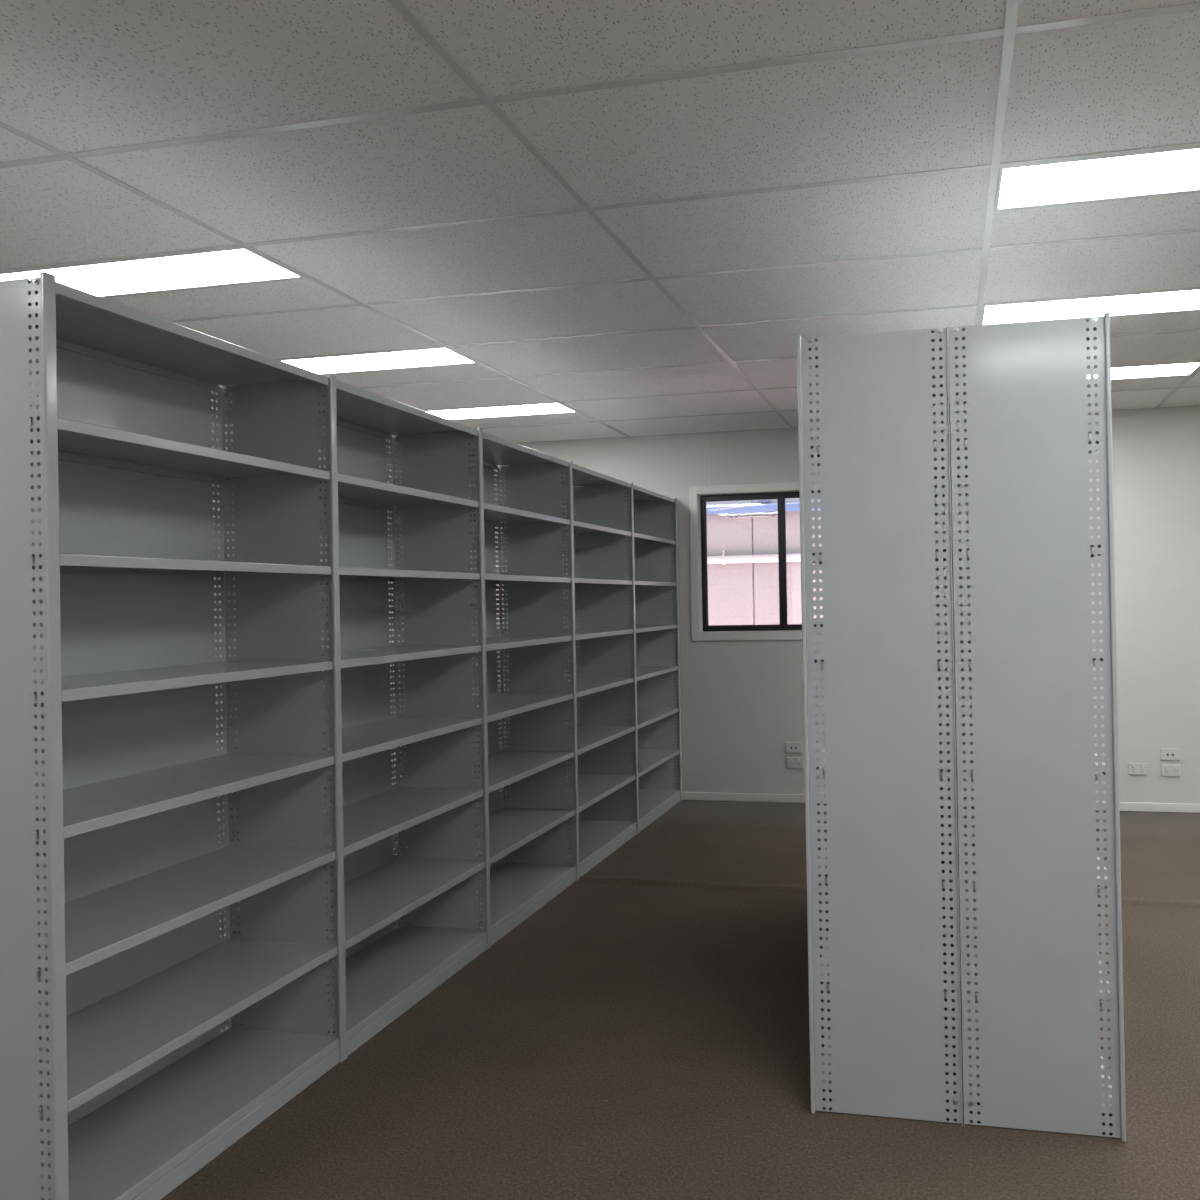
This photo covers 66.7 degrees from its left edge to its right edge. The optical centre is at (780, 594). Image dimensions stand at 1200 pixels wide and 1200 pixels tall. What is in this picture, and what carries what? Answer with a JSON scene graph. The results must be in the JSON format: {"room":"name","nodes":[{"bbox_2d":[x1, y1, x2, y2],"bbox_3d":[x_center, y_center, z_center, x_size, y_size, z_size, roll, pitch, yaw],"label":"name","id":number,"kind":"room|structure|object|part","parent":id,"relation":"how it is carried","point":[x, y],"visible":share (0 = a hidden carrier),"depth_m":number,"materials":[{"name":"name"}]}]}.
{"room":"storage room","nodes":[
{"label":"storage room","id":0,"kind":"room"},
{"bbox_2d":[0,0,1199,448],"bbox_3d":[-0.042,-1.364,1.800,11.160,0.358,8.978,-1,0,11],"label":"ceiling","id":1,"kind":"structure","parent":0,"point":[76,75],"depth_m":2.46,"materials":[{"name":"tile"}]},
{"bbox_2d":[0,248,306,297],"bbox_3d":[-2.320,-1.159,3.182,1.173,0.050,0.294,-1,0,11],"label":"ceiling light","id":2,"kind":"object","parent":1,"relation":"attached to","point":[238,266],"visible":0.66,"depth_m":3.15,"materials":[{"name":"white plastic"}]},
{"bbox_2d":[280,347,478,374],"bbox_3d":[-2.096,-1.158,4.361,1.173,0.050,0.294,-1,0,11],"label":"ceiling light","id":3,"kind":"object","parent":1,"relation":"attached to","point":[435,357],"visible":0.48,"depth_m":4.33,"materials":[{"name":"white plastic"}]},
{"bbox_2d":[425,403,577,419],"bbox_3d":[-1.873,-1.157,5.540,1.173,0.050,0.294,-1,0,11],"label":"ceiling light","id":4,"kind":"object","parent":1,"relation":"attached to","point":[548,408],"visible":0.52,"depth_m":5.52,"materials":[{"name":"white plastic"}]},
{"bbox_2d":[0,0,1199,442],"bbox_3d":[-0.039,-1.201,1.799,10.900,0.038,8.718,-1,0,11],"label":"grid","id":5,"kind":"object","parent":1,"relation":"attached to","point":[1010,29],"depth_m":2.55,"materials":[{"name":"metal"}]},
{"bbox_2d":[981,289,1199,324],"bbox_3d":[1.440,-1.226,3.692,1.173,0.050,0.294,-1,0,11],"label":"ceiling light","id":6,"kind":"object","parent":1,"relation":"attached to","point":[1182,300],"visible":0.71,"depth_m":3.71,"materials":[{"name":"white plastic"}]},
{"bbox_2d":[994,147,1199,211],"bbox_3d":[1.217,-1.228,2.513,1.173,0.050,0.294,-1,0,11],"label":"ceiling light","id":7,"kind":"object","parent":1,"relation":"attached to","point":[1177,171],"visible":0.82,"depth_m":2.57,"materials":[{"name":"white plastic"}]},
{"bbox_2d":[1087,362,1199,379],"bbox_3d":[1.663,-1.225,4.871,1.173,0.050,0.294,-1,0,11],"label":"ceiling light","id":8,"kind":"object","parent":1,"relation":"attached to","point":[1181,369],"visible":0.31,"depth_m":4.80,"materials":[{"name":"white plastic"}]},
{"bbox_2d":[161,795,1199,1199],"bbox_3d":[0.010,1.457,1.787,11.140,0.063,8.958,-1,0,11],"label":"floor","id":9,"kind":"structure","parent":0,"point":[643,1033],"depth_m":2.68,"materials":[{"name":"brown carpet"}]},
{"bbox_2d":[0,272,338,1199],"bbox_3d":[-1.676,0.390,2.385,0.419,2.161,0.914,-1,0,11],"label":"bay","id":10,"kind":"object","parent":9,"relation":"on","point":[120,1078],"visible":1,"depth_m":2.38,"materials":[{"name":"metal"}]},
{"bbox_3d":[-1.766,0.391,1.951,0.402,2.152,0.001,-1,0,11],"label":"panel","id":11,"kind":"part","parent":10,"relation":"part of","materials":[{"name":"grey metal"}]},
{"bbox_3d":[-1.563,0.386,1.912,0.012,2.161,0.027,-1,0,11],"label":"post","id":12,"kind":"part","parent":10,"relation":"part of","materials":[{"name":"grey metal"}]},
{"bbox_3d":[-1.875,0.387,2.429,0.001,2.117,0.895,-1,0,11],"label":"panel","id":13,"kind":"part","parent":10,"relation":"part of","materials":[{"name":"grey metal"}]},
{"bbox_3d":[-1.697,-0.667,2.397,0.397,0.026,0.897,-1,0,11],"label":"shelf","id":14,"kind":"part","parent":10,"relation":"part of","materials":[{"name":"grey metal"}]},
{"bbox_3d":[-1.692,-0.370,2.396,0.397,0.026,0.897,-1,0,11],"label":"shelf","id":15,"kind":"part","parent":10,"relation":"part of","materials":[{"name":"grey metal"}]},
{"bbox_3d":[-1.686,-0.072,2.394,0.397,0.026,0.897,-1,0,11],"label":"shelf","id":16,"kind":"part","parent":10,"relation":"part of","materials":[{"name":"grey metal"}]},
{"bbox_3d":[-1.681,0.226,2.393,0.397,0.026,0.897,-1,0,11],"label":"shelf","id":17,"kind":"part","parent":10,"relation":"part of","materials":[{"name":"grey metal"}]},
{"bbox_3d":[-1.675,0.524,2.392,0.397,0.026,0.897,-1,0,11],"label":"shelf","id":18,"kind":"part","parent":10,"relation":"part of","materials":[{"name":"grey metal"}]},
{"bbox_3d":[-1.670,0.822,2.390,0.397,0.026,0.897,-1,0,11],"label":"shelf","id":19,"kind":"part","parent":10,"relation":"part of","materials":[{"name":"grey metal"}]},
{"bbox_3d":[-1.664,1.120,2.389,0.397,0.026,0.897,-1,0,11],"label":"shelf","id":20,"kind":"part","parent":10,"relation":"part of","materials":[{"name":"grey metal"}]},
{"bbox_3d":[-1.659,1.407,2.388,0.397,0.026,0.897,-1,0,11],"label":"shelf","id":21,"kind":"part","parent":10,"relation":"part of","materials":[{"name":"grey metal"}]},
{"bbox_3d":[-1.471,1.441,2.352,0.018,0.047,0.870,-1,0,11],"label":"kick plate","id":22,"kind":"part","parent":10,"relation":"part of","materials":[{"name":"grey metal"}]},
{"bbox_2d":[219,374,485,1061],"bbox_3d":[-1.508,0.391,3.269,0.419,2.161,0.914,-1,0,11],"label":"bay","id":23,"kind":"object","parent":9,"relation":"on","point":[352,807],"visible":0.79,"depth_m":2.87,"materials":[{"name":"grey metal"}]},
{"bbox_3d":[-1.598,0.392,2.835,0.402,2.152,0.001,-1,0,11],"label":"panel","id":24,"kind":"part","parent":23,"relation":"part of","materials":[{"name":"grey metal"}]},
{"bbox_3d":[-1.708,0.388,3.314,0.001,2.117,0.895,-1,0,11],"label":"panel","id":25,"kind":"part","parent":23,"relation":"part of","materials":[{"name":"grey metal"}]},
{"bbox_3d":[-1.396,0.387,2.797,0.012,2.161,0.027,-1,0,11],"label":"post","id":26,"kind":"part","parent":23,"relation":"part of","materials":[{"name":"grey metal"}]},
{"bbox_3d":[-1.530,-0.666,3.281,0.397,0.026,0.897,-1,0,11],"label":"shelf","id":27,"kind":"part","parent":23,"relation":"part of","materials":[{"name":"grey metal"}]},
{"bbox_3d":[-1.519,-0.071,3.278,0.397,0.026,0.897,-1,0,11],"label":"shelf","id":28,"kind":"part","parent":23,"relation":"part of","materials":[{"name":"grey metal"}]},
{"bbox_3d":[-1.524,-0.369,3.280,0.397,0.026,0.897,-1,0,11],"label":"shelf","id":29,"kind":"part","parent":23,"relation":"part of","materials":[{"name":"grey metal"}]},
{"bbox_3d":[-1.492,1.408,3.272,0.397,0.026,0.897,-1,0,11],"label":"shelf","id":30,"kind":"part","parent":23,"relation":"part of","materials":[{"name":"grey metal"}]},
{"bbox_3d":[-1.513,0.227,3.277,0.397,0.026,0.897,-1,0,11],"label":"shelf","id":31,"kind":"part","parent":23,"relation":"part of","materials":[{"name":"grey metal"}]},
{"bbox_3d":[-1.508,0.525,3.276,0.397,0.026,0.897,-1,0,11],"label":"shelf","id":32,"kind":"part","parent":23,"relation":"part of","materials":[{"name":"grey metal"}]},
{"bbox_3d":[-1.502,0.823,3.274,0.397,0.026,0.897,-1,0,11],"label":"shelf","id":33,"kind":"part","parent":23,"relation":"part of","materials":[{"name":"grey metal"}]},
{"bbox_3d":[-1.497,1.121,3.273,0.397,0.026,0.897,-1,0,11],"label":"shelf","id":34,"kind":"part","parent":23,"relation":"part of","materials":[{"name":"grey metal"}]},
{"bbox_3d":[-1.303,1.442,3.236,0.018,0.047,0.870,-1,0,11],"label":"kick plate","id":35,"kind":"part","parent":23,"relation":"part of","materials":[{"name":"grey metal"}]},
{"bbox_2d":[391,427,575,949],"bbox_3d":[-1.341,0.392,4.154,0.419,2.161,0.914,-1,0,11],"label":"bay","id":36,"kind":"object","parent":9,"relation":"on","point":[499,897],"visible":0.77,"depth_m":3.73,"materials":[{"name":"grey metal"}]},
{"bbox_3d":[-1.431,0.393,3.719,0.402,2.152,0.001,-1,0,11],"label":"panel","id":37,"kind":"part","parent":36,"relation":"part of","materials":[{"name":"grey metal"}]},
{"bbox_3d":[-1.540,0.389,4.198,0.001,2.117,0.895,-1,0,11],"label":"panel","id":38,"kind":"part","parent":36,"relation":"part of","materials":[{"name":"grey metal"}]},
{"bbox_3d":[-1.362,-0.666,4.165,0.397,0.026,0.897,-1,0,11],"label":"shelf","id":39,"kind":"part","parent":36,"relation":"part of","materials":[{"name":"grey metal"}]},
{"bbox_3d":[-1.357,-0.369,4.164,0.397,0.026,0.897,-1,0,11],"label":"shelf","id":40,"kind":"part","parent":36,"relation":"part of","materials":[{"name":"grey metal"}]},
{"bbox_3d":[-1.229,0.388,3.681,0.012,2.161,0.027,-1,0,11],"label":"post","id":41,"kind":"part","parent":36,"relation":"part of","materials":[{"name":"grey metal"}]},
{"bbox_3d":[-1.351,-0.071,4.163,0.397,0.026,0.897,-1,0,11],"label":"shelf","id":42,"kind":"part","parent":36,"relation":"part of","materials":[{"name":"grey metal"}]},
{"bbox_3d":[-1.324,1.409,4.156,0.397,0.026,0.897,-1,0,11],"label":"shelf","id":43,"kind":"part","parent":36,"relation":"part of","materials":[{"name":"grey metal"}]},
{"bbox_3d":[-1.346,0.227,4.161,0.397,0.026,0.897,-1,0,11],"label":"shelf","id":44,"kind":"part","parent":36,"relation":"part of","materials":[{"name":"grey metal"}]},
{"bbox_3d":[-1.341,0.525,4.160,0.397,0.026,0.897,-1,0,11],"label":"shelf","id":45,"kind":"part","parent":36,"relation":"part of","materials":[{"name":"grey metal"}]},
{"bbox_3d":[-1.335,0.824,4.159,0.397,0.026,0.897,-1,0,11],"label":"shelf","id":46,"kind":"part","parent":36,"relation":"part of","materials":[{"name":"grey metal"}]},
{"bbox_3d":[-1.329,1.121,4.157,0.397,0.026,0.897,-1,0,11],"label":"shelf","id":47,"kind":"part","parent":36,"relation":"part of","materials":[{"name":"grey metal"}]},
{"bbox_3d":[-1.136,1.443,4.120,0.018,0.047,0.870,-1,0,11],"label":"kick plate","id":48,"kind":"part","parent":36,"relation":"part of","materials":[{"name":"grey metal"}]},
{"bbox_2d":[497,460,636,879],"bbox_3d":[-1.174,0.393,5.038,0.419,2.161,0.914,-1,0,11],"label":"bay","id":49,"kind":"object","parent":9,"relation":"on","point":[527,609],"visible":0.75,"depth_m":4.61,"materials":[{"name":"grey metal"}]},
{"bbox_3d":[-1.373,0.390,5.082,0.001,2.117,0.895,-1,0,11],"label":"panel","id":50,"kind":"part","parent":49,"relation":"part of","materials":[{"name":"grey metal"}]},
{"bbox_3d":[-1.263,0.394,4.604,0.402,2.152,0.001,-1,0,11],"label":"panel","id":51,"kind":"part","parent":49,"relation":"part of","materials":[{"name":"grey metal"}]},
{"bbox_3d":[-1.195,-0.665,5.050,0.397,0.026,0.897,-1,0,11],"label":"shelf","id":52,"kind":"part","parent":49,"relation":"part of","materials":[{"name":"grey metal"}]},
{"bbox_3d":[-1.190,-0.368,5.048,0.397,0.026,0.897,-1,0,11],"label":"shelf","id":53,"kind":"part","parent":49,"relation":"part of","materials":[{"name":"grey metal"}]},
{"bbox_3d":[-1.157,1.410,5.040,0.397,0.026,0.897,-1,0,11],"label":"shelf","id":54,"kind":"part","parent":49,"relation":"part of","materials":[{"name":"grey metal"}]},
{"bbox_3d":[-1.162,1.122,5.042,0.397,0.026,0.897,-1,0,11],"label":"shelf","id":55,"kind":"part","parent":49,"relation":"part of","materials":[{"name":"grey metal"}]},
{"bbox_3d":[-1.061,0.389,4.565,0.012,2.161,0.027,-1,0,11],"label":"post","id":56,"kind":"part","parent":49,"relation":"part of","materials":[{"name":"grey metal"}]},
{"bbox_3d":[-1.184,-0.070,5.047,0.397,0.026,0.897,-1,0,11],"label":"shelf","id":57,"kind":"part","parent":49,"relation":"part of","materials":[{"name":"grey metal"}]},
{"bbox_3d":[-1.179,0.228,5.046,0.397,0.026,0.897,-1,0,11],"label":"shelf","id":58,"kind":"part","parent":49,"relation":"part of","materials":[{"name":"grey metal"}]},
{"bbox_3d":[-1.173,0.526,5.044,0.397,0.026,0.897,-1,0,11],"label":"shelf","id":59,"kind":"part","parent":49,"relation":"part of","materials":[{"name":"grey metal"}]},
{"bbox_3d":[-1.167,0.824,5.043,0.397,0.026,0.897,-1,0,11],"label":"shelf","id":60,"kind":"part","parent":49,"relation":"part of","materials":[{"name":"grey metal"}]},
{"bbox_3d":[-0.968,1.444,5.005,0.018,0.047,0.870,-1,0,11],"label":"kick plate","id":61,"kind":"part","parent":49,"relation":"part of","materials":[{"name":"grey metal"}]},
{"bbox_2d":[573,482,681,833],"bbox_3d":[-1.007,0.394,5.929,0.414,2.161,0.927,-1,0,11],"label":"bay","id":62,"kind":"object","parent":9,"relation":"on","point":[650,709],"visible":0.71,"depth_m":5.52,"materials":[{"name":"grey metal"}]},
{"bbox_3d":[-1.205,0.391,5.967,0.001,2.117,0.895,-1,0,11],"label":"panel","id":63,"kind":"part","parent":62,"relation":"part of","materials":[{"name":"grey metal"}]},
{"bbox_3d":[-1.096,0.395,5.488,0.402,2.152,0.001,-1,0,11],"label":"panel","id":64,"kind":"part","parent":62,"relation":"part of","materials":[{"name":"grey metal"}]},
{"bbox_3d":[-1.028,-0.664,5.934,0.397,0.026,0.897,-1,0,11],"label":"shelf","id":65,"kind":"part","parent":62,"relation":"part of","materials":[{"name":"grey metal"}]},
{"bbox_3d":[-1.022,-0.367,5.933,0.397,0.026,0.897,-1,0,11],"label":"shelf","id":66,"kind":"part","parent":62,"relation":"part of","materials":[{"name":"grey metal"}]},
{"bbox_3d":[-0.989,1.411,5.925,0.397,0.026,0.897,-1,0,11],"label":"shelf","id":67,"kind":"part","parent":62,"relation":"part of","materials":[{"name":"grey metal"}]},
{"bbox_3d":[-0.894,0.390,5.450,0.012,2.161,0.027,-1,0,11],"label":"post","id":68,"kind":"part","parent":62,"relation":"part of","materials":[{"name":"grey metal"}]},
{"bbox_3d":[-1.011,0.229,5.930,0.397,0.026,0.897,-1,0,11],"label":"shelf","id":69,"kind":"part","parent":62,"relation":"part of","materials":[{"name":"grey metal"}]},
{"bbox_3d":[-0.928,0.396,6.372,0.402,2.152,0.001,-1,0,11],"label":"panel","id":70,"kind":"part","parent":62,"relation":"part of","materials":[{"name":"grey metal"}]},
{"bbox_3d":[-1.006,0.527,5.929,0.397,0.026,0.897,-1,0,11],"label":"shelf","id":71,"kind":"part","parent":62,"relation":"part of","materials":[{"name":"grey metal"}]},
{"bbox_3d":[-0.995,1.123,5.926,0.397,0.026,0.897,-1,0,11],"label":"shelf","id":72,"kind":"part","parent":62,"relation":"part of","materials":[{"name":"grey metal"}]},
{"bbox_3d":[-1.000,0.825,5.927,0.397,0.026,0.897,-1,0,11],"label":"shelf","id":73,"kind":"part","parent":62,"relation":"part of","materials":[{"name":"grey metal"}]},
{"bbox_3d":[-1.016,-0.069,5.931,0.397,0.026,0.897,-1,0,11],"label":"shelf","id":74,"kind":"part","parent":62,"relation":"part of","materials":[{"name":"grey metal"}]},
{"bbox_3d":[-0.801,1.445,5.889,0.018,0.047,0.870,-1,0,11],"label":"kick plate","id":75,"kind":"part","parent":62,"relation":"part of","materials":[{"name":"grey metal"}]},
{"bbox_3d":[-0.726,0.390,6.334,0.012,2.161,0.027,-1,0,11],"label":"post","id":76,"kind":"part","parent":62,"relation":"part of","materials":[{"name":"grey metal"}]},
{"bbox_2d":[797,327,962,1125],"bbox_3d":[0.351,0.355,2.872,0.419,2.161,0.914,-1,0,11],"label":"bay","id":77,"kind":"object","parent":9,"relation":"on","point":[890,957],"visible":1,"depth_m":2.44,"materials":[{"name":"metal"}]},
{"bbox_3d":[0.073,0.358,2.474,0.012,2.161,0.027,-1,0,11],"label":"post","id":78,"kind":"part","parent":77,"relation":"part of","materials":[{"name":"grey metal"}]},
{"bbox_3d":[0.336,-0.703,2.883,0.397,0.026,0.897,-1,0,11],"label":"shelf","id":79,"kind":"part","parent":77,"relation":"part of","materials":[{"name":"grey metal"}]},
{"bbox_3d":[0.341,-0.406,2.882,0.397,0.026,0.897,-1,0,11],"label":"shelf","id":80,"kind":"part","parent":77,"relation":"part of","materials":[{"name":"grey metal"}]},
{"bbox_3d":[0.346,-0.108,2.880,0.397,0.026,0.897,-1,0,11],"label":"shelf","id":81,"kind":"part","parent":77,"relation":"part of","materials":[{"name":"grey metal"}]},
{"bbox_3d":[0.352,0.190,2.879,0.397,0.026,0.897,-1,0,11],"label":"shelf","id":82,"kind":"part","parent":77,"relation":"part of","materials":[{"name":"grey metal"}]},
{"bbox_3d":[0.357,0.488,2.878,0.397,0.026,0.897,-1,0,11],"label":"shelf","id":83,"kind":"part","parent":77,"relation":"part of","materials":[{"name":"grey metal"}]},
{"bbox_3d":[0.363,0.786,2.876,0.397,0.026,0.897,-1,0,11],"label":"shelf","id":84,"kind":"part","parent":77,"relation":"part of","materials":[{"name":"grey metal"}]},
{"bbox_3d":[0.368,1.085,2.875,0.397,0.026,0.897,-1,0,11],"label":"shelf","id":85,"kind":"part","parent":77,"relation":"part of","materials":[{"name":"grey metal"}]},
{"bbox_3d":[0.374,1.372,2.874,0.397,0.026,0.897,-1,0,11],"label":"shelf","id":86,"kind":"part","parent":77,"relation":"part of","materials":[{"name":"grey metal"}]},
{"bbox_3d":[0.472,0.353,2.398,0.004,2.155,0.013,-1,0,11],"label":"post","id":87,"kind":"part","parent":77,"relation":"part of","materials":[{"name":"grey metal"}]},
{"bbox_2d":[932,402,951,881],"bbox_3d":[0.522,0.356,3.763,0.414,2.161,0.927,-1,0,11],"label":"bay","id":88,"kind":"object","parent":9,"relation":"on","point":[941,403],"visible":0.02,"depth_m":3.29,"materials":[{"name":"grey metal"}]},
{"bbox_2d":[949,399,975,980],"bbox_3d":[0.930,0.348,3.686,0.414,2.161,0.927,-1,0,11],"label":"bay","id":89,"kind":"object","parent":9,"relation":"on","point":[957,402],"visible":0.12,"depth_m":3.28,"materials":[{"name":"grey metal"}]},
{"bbox_3d":[0.645,0.353,3.281,0.004,2.155,0.013,-1,0,11],"label":"post","id":90,"kind":"part","parent":89,"relation":"part of","materials":[{"name":"grey metal"}]},
{"bbox_2d":[948,312,1125,1141],"bbox_3d":[0.764,0.347,2.794,0.419,2.161,0.914,-1,0,11],"label":"bay","id":91,"kind":"object","parent":9,"relation":"on","point":[1034,975],"visible":1,"depth_m":2.36,"materials":[{"name":"metal"}]},
{"bbox_3d":[0.565,0.344,2.839,0.001,2.117,0.895,-1,0,11],"label":"panel","id":92,"kind":"part","parent":91,"relation":"part of","materials":[{"name":"grey metal"}]},
{"bbox_3d":[0.477,0.353,2.397,0.004,2.155,0.013,-1,0,11],"label":"post","id":93,"kind":"part","parent":91,"relation":"part of","materials":[{"name":"grey metal"}]},
{"bbox_3d":[0.743,-0.711,2.806,0.397,0.026,0.897,-1,0,11],"label":"shelf","id":94,"kind":"part","parent":91,"relation":"part of","materials":[{"name":"grey metal"}]},
{"bbox_3d":[0.748,-0.413,2.805,0.397,0.026,0.897,-1,0,11],"label":"shelf","id":95,"kind":"part","parent":91,"relation":"part of","materials":[{"name":"grey metal"}]},
{"bbox_3d":[0.753,-0.115,2.803,0.397,0.026,0.897,-1,0,11],"label":"shelf","id":96,"kind":"part","parent":91,"relation":"part of","materials":[{"name":"grey metal"}]},
{"bbox_3d":[0.759,0.183,2.802,0.397,0.026,0.897,-1,0,11],"label":"shelf","id":97,"kind":"part","parent":91,"relation":"part of","materials":[{"name":"grey metal"}]},
{"bbox_3d":[0.764,0.481,2.801,0.397,0.026,0.897,-1,0,11],"label":"shelf","id":98,"kind":"part","parent":91,"relation":"part of","materials":[{"name":"grey metal"}]},
{"bbox_3d":[0.770,0.779,2.799,0.397,0.026,0.897,-1,0,11],"label":"shelf","id":99,"kind":"part","parent":91,"relation":"part of","materials":[{"name":"grey metal"}]},
{"bbox_3d":[0.775,1.077,2.798,0.397,0.026,0.897,-1,0,11],"label":"shelf","id":100,"kind":"part","parent":91,"relation":"part of","materials":[{"name":"grey metal"}]},
{"bbox_3d":[0.781,1.364,2.797,0.397,0.026,0.897,-1,0,11],"label":"shelf","id":101,"kind":"part","parent":91,"relation":"part of","materials":[{"name":"grey metal"}]},
{"bbox_3d":[0.876,0.343,2.322,0.012,2.161,0.027,-1,0,11],"label":"post","id":102,"kind":"part","parent":91,"relation":"part of","materials":[{"name":"grey metal"}]},
{"bbox_2d":[212,406,1199,803],"bbox_3d":[0.806,-0.018,6.140,11.160,2.921,0.130,-1,0,11],"label":"wall","id":103,"kind":"structure","parent":0,"point":[742,700],"depth_m":5.84,"materials":[{"name":"white paint"}]},
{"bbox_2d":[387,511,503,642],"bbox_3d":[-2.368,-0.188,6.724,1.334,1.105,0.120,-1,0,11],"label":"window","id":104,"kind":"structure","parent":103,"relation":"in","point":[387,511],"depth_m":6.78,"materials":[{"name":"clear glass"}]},
{"bbox_3d":[-2.378,-0.188,6.671,1.334,1.105,0.012,-1,0,11],"label":"architrave","id":105,"kind":"part","parent":104,"relation":"part of","materials":[{"name":"grey metal"}]},
{"bbox_2d":[689,481,822,640],"bbox_3d":[0.024,-0.234,6.271,1.334,1.105,0.120,-1,0,11],"label":"window","id":106,"kind":"structure","parent":103,"relation":"in","point":[701,630],"depth_m":6.31,"materials":[{"name":"black metal"}]},
{"bbox_3d":[-0.269,-0.229,6.367,0.539,0.907,0.016,-1,0,11],"label":"sash","id":107,"kind":"part","parent":106,"relation":"part of","materials":[{"name":"clear glass"}]},
{"bbox_3d":[0.315,-0.240,6.240,0.565,0.907,0.016,-1,0,11],"label":"sash","id":108,"kind":"part","parent":106,"relation":"part of","materials":[{"name":"grey metal"}]},
{"bbox_2d":[785,742,801,752],"bbox_3d":[0.095,1.070,6.200,0.117,0.076,0.013,-1,0,11],"label":"outlet","id":109,"kind":"object","parent":103,"relation":"attached to","point":[791,747],"visible":1,"depth_m":6.20,"materials":[{"name":"white plastic"}]},
{"bbox_2d":[787,757,803,767],"bbox_3d":[0.105,1.177,6.197,0.117,0.076,0.016,-1,0,11],"label":"power outlet","id":110,"kind":"object","parent":103,"relation":"attached to","point":[792,762],"visible":1,"depth_m":6.20,"materials":[{"name":"white plastic"}]},
{"bbox_2d":[501,790,1199,812],"bbox_3d":[0.819,1.413,6.064,10.876,0.057,0.012,-1,0,11],"label":"baseboard","id":111,"kind":"structure","parent":103,"relation":"attached to","point":[708,796],"depth_m":6.20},
{"bbox_2d":[1128,763,1146,774],"bbox_3d":[2.329,1.136,5.776,0.117,0.076,0.016,-1,0,11],"label":"power outlet","id":112,"kind":"object","parent":103,"relation":"attached to","point":[1133,768],"visible":1,"depth_m":5.77,"materials":[{"name":"white plastic"}]},
{"bbox_2d":[1160,748,1179,759],"bbox_3d":[2.525,1.036,5.740,0.117,0.076,0.013,-1,0,11],"label":"outlet","id":113,"kind":"object","parent":103,"relation":"attached to","point":[1165,754],"visible":1,"depth_m":5.74,"materials":[{"name":"white plastic"}]},
{"bbox_2d":[1161,764,1179,775],"bbox_3d":[2.527,1.139,5.739,0.117,0.076,0.016,-1,0,11],"label":"power outlet","id":114,"kind":"object","parent":103,"relation":"attached to","point":[1166,769],"visible":1,"depth_m":5.74,"materials":[{"name":"white plastic"}]},
{"label":"outside","id":115,"kind":"structure","parent":0,"visible":0},
{"bbox_3d":[0.469,1.706,7.679,26.000,0.100,2.732,-1,0,11],"label":"paving","id":116,"kind":"object","parent":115,"visible":0},
{"bbox_2d":[495,498,822,624],"bbox_3d":[-1.458,-0.451,9.460,21.600,4.300,0.253,-1,0,11],"label":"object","id":117,"kind":"structure","parent":116,"relation":"on","point":[743,565],"depth_m":9.20,"materials":[{"name":"glass"}]},
{"bbox_3d":[-0.317,-0.895,9.170,12.000,0.096,0.100,-1,0,11],"label":"blue awning rail","id":118,"kind":"part","parent":117,"relation":"part of","materials":[{"name":"paint"}]},
{"bbox_2d":[758,499,769,502],"bbox_3d":[-0.167,-0.988,9.167,0.120,0.075,0.050,-1,0,11],"label":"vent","id":119,"kind":"object","parent":117,"relation":"attached to","point":[768,500],"depth_m":9.15,"materials":[{"name":"stone"}]}
]}

